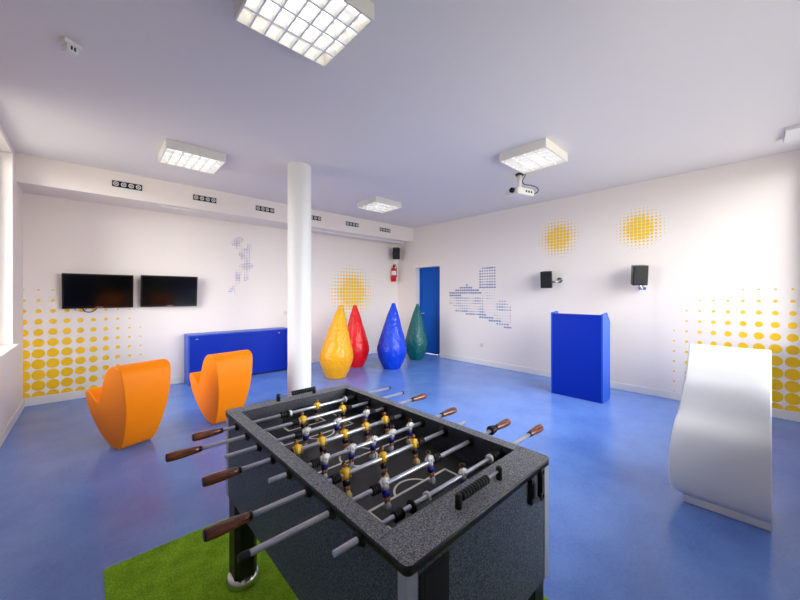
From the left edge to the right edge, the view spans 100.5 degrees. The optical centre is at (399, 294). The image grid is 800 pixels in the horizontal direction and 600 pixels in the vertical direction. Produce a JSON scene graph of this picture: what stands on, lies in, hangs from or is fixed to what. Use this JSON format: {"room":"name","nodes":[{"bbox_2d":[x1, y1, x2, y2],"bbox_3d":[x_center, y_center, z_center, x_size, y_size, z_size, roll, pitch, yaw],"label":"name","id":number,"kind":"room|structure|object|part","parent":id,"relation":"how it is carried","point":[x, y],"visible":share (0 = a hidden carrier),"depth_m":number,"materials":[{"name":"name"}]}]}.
{"room":"common room","nodes":[
{"label":"common room","id":0,"kind":"room"},
{"bbox_2d":[0,124,22,433],"bbox_3d":[-2.620,-0.102,1.682,0.220,3.205,7.310,0,0,-43],"label":"wall","id":1,"kind":"structure","parent":0,"point":[11,195],"depth_m":3.83,"materials":[{"name":"white paint"}]},
{"bbox_2d":[0,344,19,359],"bbox_3d":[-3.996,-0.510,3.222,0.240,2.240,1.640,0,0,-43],"label":"window sill","id":2,"kind":"structure","parent":1,"relation":"in","point":[5,350],"depth_m":3.54,"materials":[{"name":"white"}]},
{"bbox_2d":[0,399,24,447],"bbox_3d":[-2.603,1.448,1.837,0.016,0.105,7.074,0,0,-43],"label":"baseboard","id":3,"kind":"structure","parent":1,"relation":"attached to","point":[10,424],"depth_m":3.70,"materials":[{"name":"white"}]},
{"bbox_2d":[23,193,397,398],"bbox_3d":[-2.619,-0.102,6.821,7.215,3.205,0.220,0,0,-43],"label":"wall","id":4,"kind":"structure","parent":0,"point":[61,235],"depth_m":5.78,"materials":[{"name":"white paint"}]},
{"bbox_2d":[23,284,156,397],"bbox_3d":[-4.496,0.627,4.926,1.444,1.522,0.001,0,0,-43],"label":"mural","id":5,"kind":"object","parent":4,"relation":"attached to","point":[65,350],"visible":0.81,"depth_m":4.77,"materials":[{"name":"yellow"}]},
{"bbox_2d":[61,273,133,312],"bbox_3d":[-4.427,-0.016,4.897,0.778,0.564,0.150,0,0,-43],"label":"television","id":6,"kind":"object","parent":4,"relation":"attached to","point":[79,291],"visible":1,"depth_m":4.84,"materials":[{"name":"black plastic"}]},
{"bbox_2d":[140,275,197,306],"bbox_3d":[-3.790,-0.052,5.479,0.772,0.505,0.137,0,0,-43],"label":"television","id":7,"kind":"object","parent":4,"relation":"attached to","point":[155,290],"visible":1,"depth_m":5.43,"materials":[{"name":"black"}]},
{"bbox_2d":[25,349,376,406],"bbox_3d":[-2.539,1.448,6.734,6.775,0.105,0.016,0,0,-43],"label":"baseboard","id":8,"kind":"structure","parent":4,"relation":"attached to","point":[78,394],"depth_m":4.69,"materials":[{"name":"white"}]},
{"bbox_2d":[16,152,413,244],"bbox_3d":[-2.337,-1.530,6.516,6.775,0.350,0.610,0,0,-43],"label":"ceiling soffit","id":9,"kind":"structure","parent":4,"relation":"attached to","point":[36,175],"depth_m":5.02,"materials":[{"name":"white paint"}]},
{"bbox_2d":[111,179,142,191],"bbox_3d":[-3.844,-1.535,4.690,0.350,0.104,0.015,0,0,-43],"label":"air vent","id":10,"kind":"object","parent":9,"relation":"attached to","point":[114,183],"visible":1,"depth_m":4.68,"materials":[{"name":"white"}]},
{"bbox_2d":[192,194,216,203],"bbox_3d":[-3.137,-1.535,5.347,0.350,0.104,0.015,0,0,-43],"label":"air vent","id":11,"kind":"object","parent":9,"relation":"attached to","point":[195,197],"visible":1,"depth_m":5.34,"materials":[{"name":"white"}]},
{"bbox_2d":[255,205,274,213],"bbox_3d":[-2.433,-1.535,6.000,0.350,0.104,0.015,0,0,-43],"label":"air vent","id":12,"kind":"object","parent":9,"relation":"attached to","point":[257,207],"visible":1,"depth_m":5.99,"materials":[{"name":"white"}]},
{"bbox_2d":[311,215,320,221],"bbox_3d":[-1.730,-1.535,6.653,0.350,0.104,0.015,0,0,-43],"label":"air vent","id":13,"kind":"object","parent":9,"relation":"attached to","point":[313,217],"visible":0.7,"depth_m":6.68,"materials":[{"name":"white"}]},
{"bbox_2d":[345,221,358,227],"bbox_3d":[-1.045,-1.535,7.290,0.350,0.104,0.015,0,0,-43],"label":"air vent","id":14,"kind":"object","parent":9,"relation":"attached to","point":[347,223],"visible":1,"depth_m":7.28,"materials":[{"name":"white"}]},
{"bbox_2d":[379,227,390,232],"bbox_3d":[-0.353,-1.535,7.933,0.350,0.104,0.015,0,0,-43],"label":"air vent","id":15,"kind":"object","parent":9,"relation":"attached to","point":[381,229],"visible":1,"depth_m":7.93,"materials":[{"name":"white"}]},
{"bbox_2d":[227,235,254,294],"bbox_3d":[-3.010,-0.550,6.305,0.510,1.140,0.001,0,0,-43],"label":"art","id":16,"kind":"object","parent":4,"relation":"attached to","point":[243,251],"visible":1,"depth_m":6.31,"materials":[{"name":"white paint"}]},
{"bbox_2d":[327,263,373,320],"bbox_3d":[-1.153,-0.050,8.030,1.360,1.360,0.001,0,0,-43],"label":"art","id":17,"kind":"object","parent":4,"relation":"attached to","point":[349,285],"visible":0.92,"depth_m":8.00,"materials":[{"name":"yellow paint"}]},
{"bbox_2d":[311,229,403,243],"bbox_3d":[-0.872,-1.340,7.809,2.650,0.030,0.030,0,0,-43],"label":"trim","id":18,"kind":"structure","parent":4,"relation":"attached to","point":[311,229],"depth_m":7.61,"materials":[{"name":"white paint"}]},
{"bbox_2d":[391,264,396,281],"bbox_3d":[-0.164,-0.568,8.842,0.164,0.456,0.144,0,0,9],"label":"fire extinguisher","id":19,"kind":"object","parent":4,"relation":"attached to","point":[393,270],"visible":1,"depth_m":8.79,"materials":[{"name":"red metal"}]},
{"bbox_2d":[392,247,399,258],"bbox_3d":[-0.110,-1.080,8.791,0.195,0.323,0.365,0,0,-5],"label":"wall speaker","id":20,"kind":"object","parent":4,"relation":"attached to","point":[396,250],"visible":1,"depth_m":8.65,"materials":[{"name":"black plastic"}]},
{"bbox_2d":[0,0,799,227],"bbox_3d":[-0.132,-1.780,4.143,7.215,0.150,7.530,0,0,-43],"label":"ceiling","id":21,"kind":"structure","parent":0,"point":[420,110],"depth_m":2.87,"materials":[{"name":"white paint"}]},
{"bbox_2d":[57,36,81,56],"bbox_3d":[-2.234,-1.667,2.251,0.080,0.075,0.100,0,0,17],"label":"ceiling detector","id":22,"kind":"object","parent":21,"relation":"attached to","point":[68,46],"visible":1,"depth_m":2.23,"materials":[{"name":"white plastic"}]},
{"bbox_2d":[158,138,225,173],"bbox_3d":[-2.525,-1.655,4.042,0.604,0.100,0.560,0,0,-43],"label":"ceiling lamp","id":23,"kind":"object","parent":21,"relation":"attached to","point":[175,153],"visible":1,"depth_m":3.96,"materials":[{"name":"beige metal"}]},
{"bbox_2d":[234,0,373,67],"bbox_3d":[-0.563,-1.655,1.950,0.604,0.100,0.560,0,0,-43],"label":"ceiling lamp","id":24,"kind":"object","parent":21,"relation":"attached to","point":[318,31],"visible":1,"depth_m":2.00,"materials":[{"name":"beige metal"}]},
{"bbox_2d":[357,196,401,212],"bbox_3d":[-0.383,-1.655,6.161,0.604,0.100,0.560,0,0,-43],"label":"ceiling lamp","id":25,"kind":"object","parent":21,"relation":"attached to","point":[376,203],"visible":1,"depth_m":6.06,"materials":[{"name":"beige metal"}]},
{"bbox_2d":[505,173,538,199],"bbox_3d":[1.706,-1.542,4.696,0.402,0.325,0.291,0,0,-28],"label":"projector","id":26,"kind":"object","parent":21,"relation":"hanging from","point":[519,192],"visible":1,"depth_m":4.66,"materials":[{"name":"white plastic"}]},
{"bbox_2d":[500,138,567,173],"bbox_3d":[1.616,-1.655,4.023,0.604,0.100,0.560,0,0,-43],"label":"ceiling lamp","id":27,"kind":"object","parent":21,"relation":"attached to","point":[542,153],"visible":1,"depth_m":3.94,"materials":[{"name":"beige metal"}]},
{"bbox_2d":[783,124,799,142],"bbox_3d":[4.112,-1.683,3.479,0.400,0.045,0.122,0,0,-43],"label":"ceiling fitting","id":28,"kind":"object","parent":21,"relation":"attached to","point":[792,133],"visible":1,"depth_m":3.43,"materials":[{"name":"white plastic"}]},
{"bbox_2d":[0,352,799,599],"bbox_3d":[-0.132,1.550,4.143,7.215,0.100,7.530,0,0,-43],"label":"floor","id":29,"kind":"structure","parent":0,"point":[75,506],"depth_m":2.52,"materials":[{"name":"blue plastic"}]},
{"bbox_2d":[86,359,170,449],"bbox_3d":[-2.781,1.084,3.387,0.807,0.832,0.438,0,0,27],"label":"rocking chair","id":30,"kind":"object","parent":29,"relation":"on","point":[128,409],"visible":1,"depth_m":3.20,"materials":[{"name":"orange plastic"}]},
{"bbox_2d":[190,350,252,424],"bbox_3d":[-2.180,1.084,4.016,0.807,0.832,0.438,0,0,38],"label":"rocking chair","id":31,"kind":"object","parent":29,"relation":"on","point":[222,384],"visible":0.92,"depth_m":3.79,"materials":[{"name":"orange plastic"}]},
{"bbox_2d":[184,327,286,385],"bbox_3d":[-2.938,1.085,6.133,1.722,0.830,0.314,0,0,-43],"label":"base cabinet","id":32,"kind":"object","parent":29,"relation":"on","point":[267,346],"visible":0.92,"depth_m":6.04,"materials":[{"name":"blue"}]},
{"bbox_3d":[-3.562,1.085,5.556,0.022,0.830,0.310,0,0,-43],"label":"panel","id":33,"kind":"part","parent":32,"relation":"part of","materials":[{"name":"blue wood"}]},
{"bbox_2d":[287,162,310,396],"bbox_3d":[-1.339,-0.102,4.430,0.304,3.205,0.304,0,0,-43],"label":"pillar","id":34,"kind":"structure","parent":29,"relation":"on","point":[298,173],"depth_m":4.29,"materials":[{"name":"white paint"}]},
{"bbox_2d":[104,517,548,599],"bbox_3d":[-0.218,1.494,1.476,1.590,0.012,2.360,0,0,-43],"label":"rug","id":35,"kind":"object","parent":29,"relation":"on","point":[187,567],"visible":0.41,"depth_m":1.76,"materials":[{"name":"green carpet"}]},
{"bbox_2d":[165,384,548,599],"bbox_3d":[-0.166,1.028,1.506,1.385,0.919,1.413,0,0,-43],"label":"table","id":36,"kind":"object","parent":35,"relation":"on","point":[351,493],"visible":1,"depth_m":1.17,"materials":[{"name":"black"}]},
{"bbox_3d":[-0.875,0.643,1.345,0.112,0.036,0.038,0,0,-43],"label":"handle","id":37,"kind":"part","parent":36,"relation":"part of","materials":[{"name":"brown wood"}]},
{"bbox_3d":[-0.887,0.643,1.531,0.112,0.036,0.038,0,0,-43],"label":"handle","id":38,"kind":"part","parent":36,"relation":"part of","materials":[{"name":"brown wood"}]},
{"bbox_3d":[-0.631,0.643,1.177,0.112,0.036,0.038,0,0,-43],"label":"handle","id":39,"kind":"part","parent":36,"relation":"part of","materials":[{"name":"brown wood"}]},
{"bbox_3d":[-0.478,0.643,0.925,0.112,0.036,0.038,0,0,-43],"label":"handle","id":40,"kind":"part","parent":36,"relation":"part of","materials":[{"name":"brown wood"}]},
{"bbox_3d":[-0.821,1.252,1.739,0.110,0.406,0.130,0,0,-43],"label":"leg","id":41,"kind":"part","parent":36,"relation":"part of","materials":[{"name":"black plastic"}]},
{"bbox_3d":[-0.696,0.591,1.903,0.021,0.043,0.021,0,0,-43],"label":"post","id":42,"kind":"part","parent":36,"relation":"part of","materials":[{"name":"black plastic"}]},
{"bbox_3d":[-0.409,0.643,1.778,1.160,0.016,0.016,0,0,-43],"label":"rod","id":43,"kind":"part","parent":36,"relation":"part of","materials":[{"name":"silver metal"}]},
{"bbox_3d":[-0.460,0.643,1.927,1.052,0.016,0.016,0,0,-43],"label":"rod","id":44,"kind":"part","parent":36,"relation":"part of","materials":[{"name":"silver metal"}]},
{"bbox_3d":[-0.310,0.643,1.673,1.049,0.016,0.016,0,0,-43],"label":"rod","id":45,"kind":"part","parent":36,"relation":"part of","materials":[{"name":"silver metal"}]},
{"bbox_3d":[-0.258,0.643,1.524,0.905,0.016,0.016,0,0,-43],"label":"rod","id":46,"kind":"part","parent":36,"relation":"part of","materials":[{"name":"silver metal"}]},
{"bbox_3d":[-0.115,0.643,1.460,0.921,0.016,0.016,0,0,-43],"label":"rod","id":47,"kind":"part","parent":36,"relation":"part of","materials":[{"name":"silver metal"}]},
{"bbox_3d":[-0.057,0.643,1.317,1.038,0.016,0.016,0,0,-43],"label":"rod","id":48,"kind":"part","parent":36,"relation":"part of","materials":[{"name":"silver metal"}]},
{"bbox_3d":[0.043,0.643,1.212,1.147,0.016,0.016,0,0,-43],"label":"rod","id":49,"kind":"part","parent":36,"relation":"part of","materials":[{"name":"silver metal"}]},
{"bbox_3d":[0.116,0.643,2.068,0.112,0.036,0.038,0,0,-43],"label":"handle","id":50,"kind":"part","parent":36,"relation":"part of","materials":[{"name":"brown wood"}]},
{"bbox_3d":[0.216,0.643,1.177,1.038,0.016,0.016,0,0,-43],"label":"rod","id":51,"kind":"part","parent":36,"relation":"part of","materials":[{"name":"silver metal"}]},
{"bbox_3d":[0.264,0.643,1.812,0.112,0.036,0.038,0,0,-43],"label":"handle","id":52,"kind":"part","parent":36,"relation":"part of","materials":[{"name":"brown wood"}]},
{"bbox_3d":[0.167,0.591,0.951,0.021,0.043,0.021,0,0,-43],"label":"post","id":53,"kind":"part","parent":36,"relation":"part of","materials":[{"name":"black plastic"}]},
{"bbox_3d":[0.327,0.591,1.099,0.021,0.043,0.021,0,0,-43],"label":"post","id":54,"kind":"part","parent":36,"relation":"part of","materials":[{"name":"black plastic"}]},
{"bbox_3d":[0.504,0.643,1.641,0.112,0.036,0.038,0,0,-43],"label":"handle","id":55,"kind":"part","parent":36,"relation":"part of","materials":[{"name":"brown wood"}]},
{"bbox_3d":[0.464,1.252,1.259,0.110,0.406,0.130,0,0,-43],"label":"leg","id":56,"kind":"part","parent":36,"relation":"part of","materials":[{"name":"black plastic"}]},
{"bbox_3d":[0.637,0.643,1.568,0.112,0.036,0.038,0,0,-43],"label":"handle","id":57,"kind":"part","parent":36,"relation":"part of","materials":[{"name":"brown wood"}]},
{"bbox_2d":[319,305,352,378],"bbox_3d":[-1.152,0.848,6.033,0.608,1.304,0.604,0,0,-43],"label":"bag","id":58,"kind":"object","parent":29,"relation":"on","point":[336,354],"visible":1,"depth_m":5.84,"materials":[{"name":"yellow plastic"}]},
{"bbox_2d":[348,305,368,367],"bbox_3d":[-0.931,0.862,6.959,0.574,1.276,0.573,0,0,-43],"label":"bag","id":59,"kind":"object","parent":29,"relation":"on","point":[358,338],"visible":0.82,"depth_m":6.79,"materials":[{"name":"red plastic"}]},
{"bbox_2d":[377,303,406,369],"bbox_3d":[-0.164,0.838,6.787,0.605,1.323,0.608,0,0,-43],"label":"bag","id":60,"kind":"object","parent":29,"relation":"on","point":[391,347],"visible":1,"depth_m":6.60,"materials":[{"name":"blue plastic"}]},
{"bbox_2d":[405,304,427,359],"bbox_3d":[0.372,0.862,7.722,0.535,1.275,0.534,0,0,-43],"label":"bag","id":61,"kind":"object","parent":29,"relation":"on","point":[416,340],"visible":0.99,"depth_m":7.55,"materials":[{"name":"teal plastic"}]},
{"bbox_2d":[551,311,609,403],"bbox_3d":[2.663,0.879,4.929,0.330,1.243,0.705,0,0,-43],"label":"cabinet","id":62,"kind":"object","parent":29,"relation":"on","point":[580,343],"visible":1,"depth_m":4.76,"materials":[{"name":"blue laminate"}]},
{"bbox_3d":[2.430,0.879,5.179,0.330,1.243,0.022,0,0,-43],"label":"panel","id":63,"kind":"part","parent":62,"relation":"part of","materials":[{"name":"blue wood"}]},
{"bbox_3d":[2.895,0.879,4.678,0.330,1.243,0.022,0,0,-43],"label":"panel","id":64,"kind":"part","parent":62,"relation":"part of","materials":[{"name":"blue wood"}]},
{"bbox_2d":[669,344,771,531],"bbox_3d":[2.277,0.933,2.378,0.383,1.135,0.504,0,0,-43],"label":"pedestal","id":65,"kind":"object","parent":29,"relation":"on","point":[720,449],"visible":1,"depth_m":2.25,"materials":[{"name":"white plastic"}]},
{"bbox_2d":[398,150,799,412],"bbox_3d":[2.506,-0.102,6.442,0.220,3.205,7.310,0,0,-43],"label":"wall","id":66,"kind":"structure","parent":0,"point":[738,222],"depth_m":5.30,"materials":[{"name":"white paint"}]},
{"bbox_2d":[420,267,439,354],"bbox_3d":[0.790,0.411,8.356,0.110,2.178,0.806,0,0,-43],"label":"door","id":67,"kind":"structure","parent":66,"relation":"in","point":[429,277],"depth_m":8.36,"materials":[{"name":"blue wood"}]},
{"bbox_3d":[0.807,0.411,8.372,0.062,2.178,0.806,0,0,-43],"label":"frame","id":68,"kind":"part","parent":67,"relation":"part of","materials":[{"name":"blue wood"}]},
{"bbox_2d":[447,263,513,331],"bbox_3d":[1.680,0.054,7.168,0.001,1.392,1.682,0,0,-43],"label":"art","id":69,"kind":"object","parent":66,"relation":"attached to","point":[482,302],"visible":1,"depth_m":7.05,"materials":[{"name":"white paint"}]},
{"bbox_2d":[540,271,562,287],"bbox_3d":[2.683,-0.265,5.885,0.329,0.306,0.266,0,0,35],"label":"wall speaker","id":70,"kind":"object","parent":66,"relation":"attached to","point":[546,281],"visible":1,"depth_m":5.84,"materials":[{"name":"black plastic"}]},
{"bbox_2d":[541,272,550,287],"bbox_3d":[2.559,-0.255,5.832,0.168,0.268,0.039,0,0,35],"label":"grille","id":71,"kind":"object","parent":70,"relation":"attached to","point":[545,276],"depth_m":5.83,"materials":[{"name":"black metal"}]},
{"bbox_2d":[538,216,579,258],"bbox_3d":[2.822,-1.005,5.938,0.001,0.728,0.728,0,0,-43],"label":"art","id":72,"kind":"object","parent":66,"relation":"attached to","point":[559,237],"visible":1,"depth_m":5.92,"materials":[{"name":"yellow paint"}]},
{"bbox_2d":[439,353,799,421],"bbox_3d":[2.851,1.448,5.896,0.016,0.105,5.600,0,0,-43],"label":"baseboard","id":73,"kind":"structure","parent":66,"relation":"attached to","point":[776,413],"depth_m":5.21,"materials":[{"name":"white"}]},
{"bbox_2d":[631,265,648,289],"bbox_3d":[3.562,-0.245,4.943,0.234,0.388,0.293,0,0,19],"label":"wall speaker","id":74,"kind":"object","parent":66,"relation":"attached to","point":[639,273],"visible":1,"depth_m":4.84,"materials":[{"name":"black plastic"}]},
{"bbox_2d":[634,266,647,284],"bbox_3d":[3.500,-0.273,4.832,0.168,0.268,0.044,0,0,19],"label":"grille","id":75,"kind":"object","parent":74,"relation":"attached to","point":[640,272],"depth_m":4.83,"materials":[{"name":"black fabric"}]},
{"bbox_2d":[615,205,666,250],"bbox_3d":[3.642,-1.005,5.055,0.001,0.650,0.650,0,0,-43],"label":"art","id":76,"kind":"object","parent":66,"relation":"attached to","point":[638,228],"visible":1,"depth_m":5.04,"materials":[{"name":"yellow paint"}]},
{"bbox_2d":[656,283,799,411],"bbox_3d":[4.270,0.627,4.379,0.001,1.522,1.444,0,0,-43],"label":"mural","id":77,"kind":"object","parent":66,"relation":"attached to","point":[751,316],"visible":0.66,"depth_m":4.32,"materials":[{"name":"yellow"}]}
]}

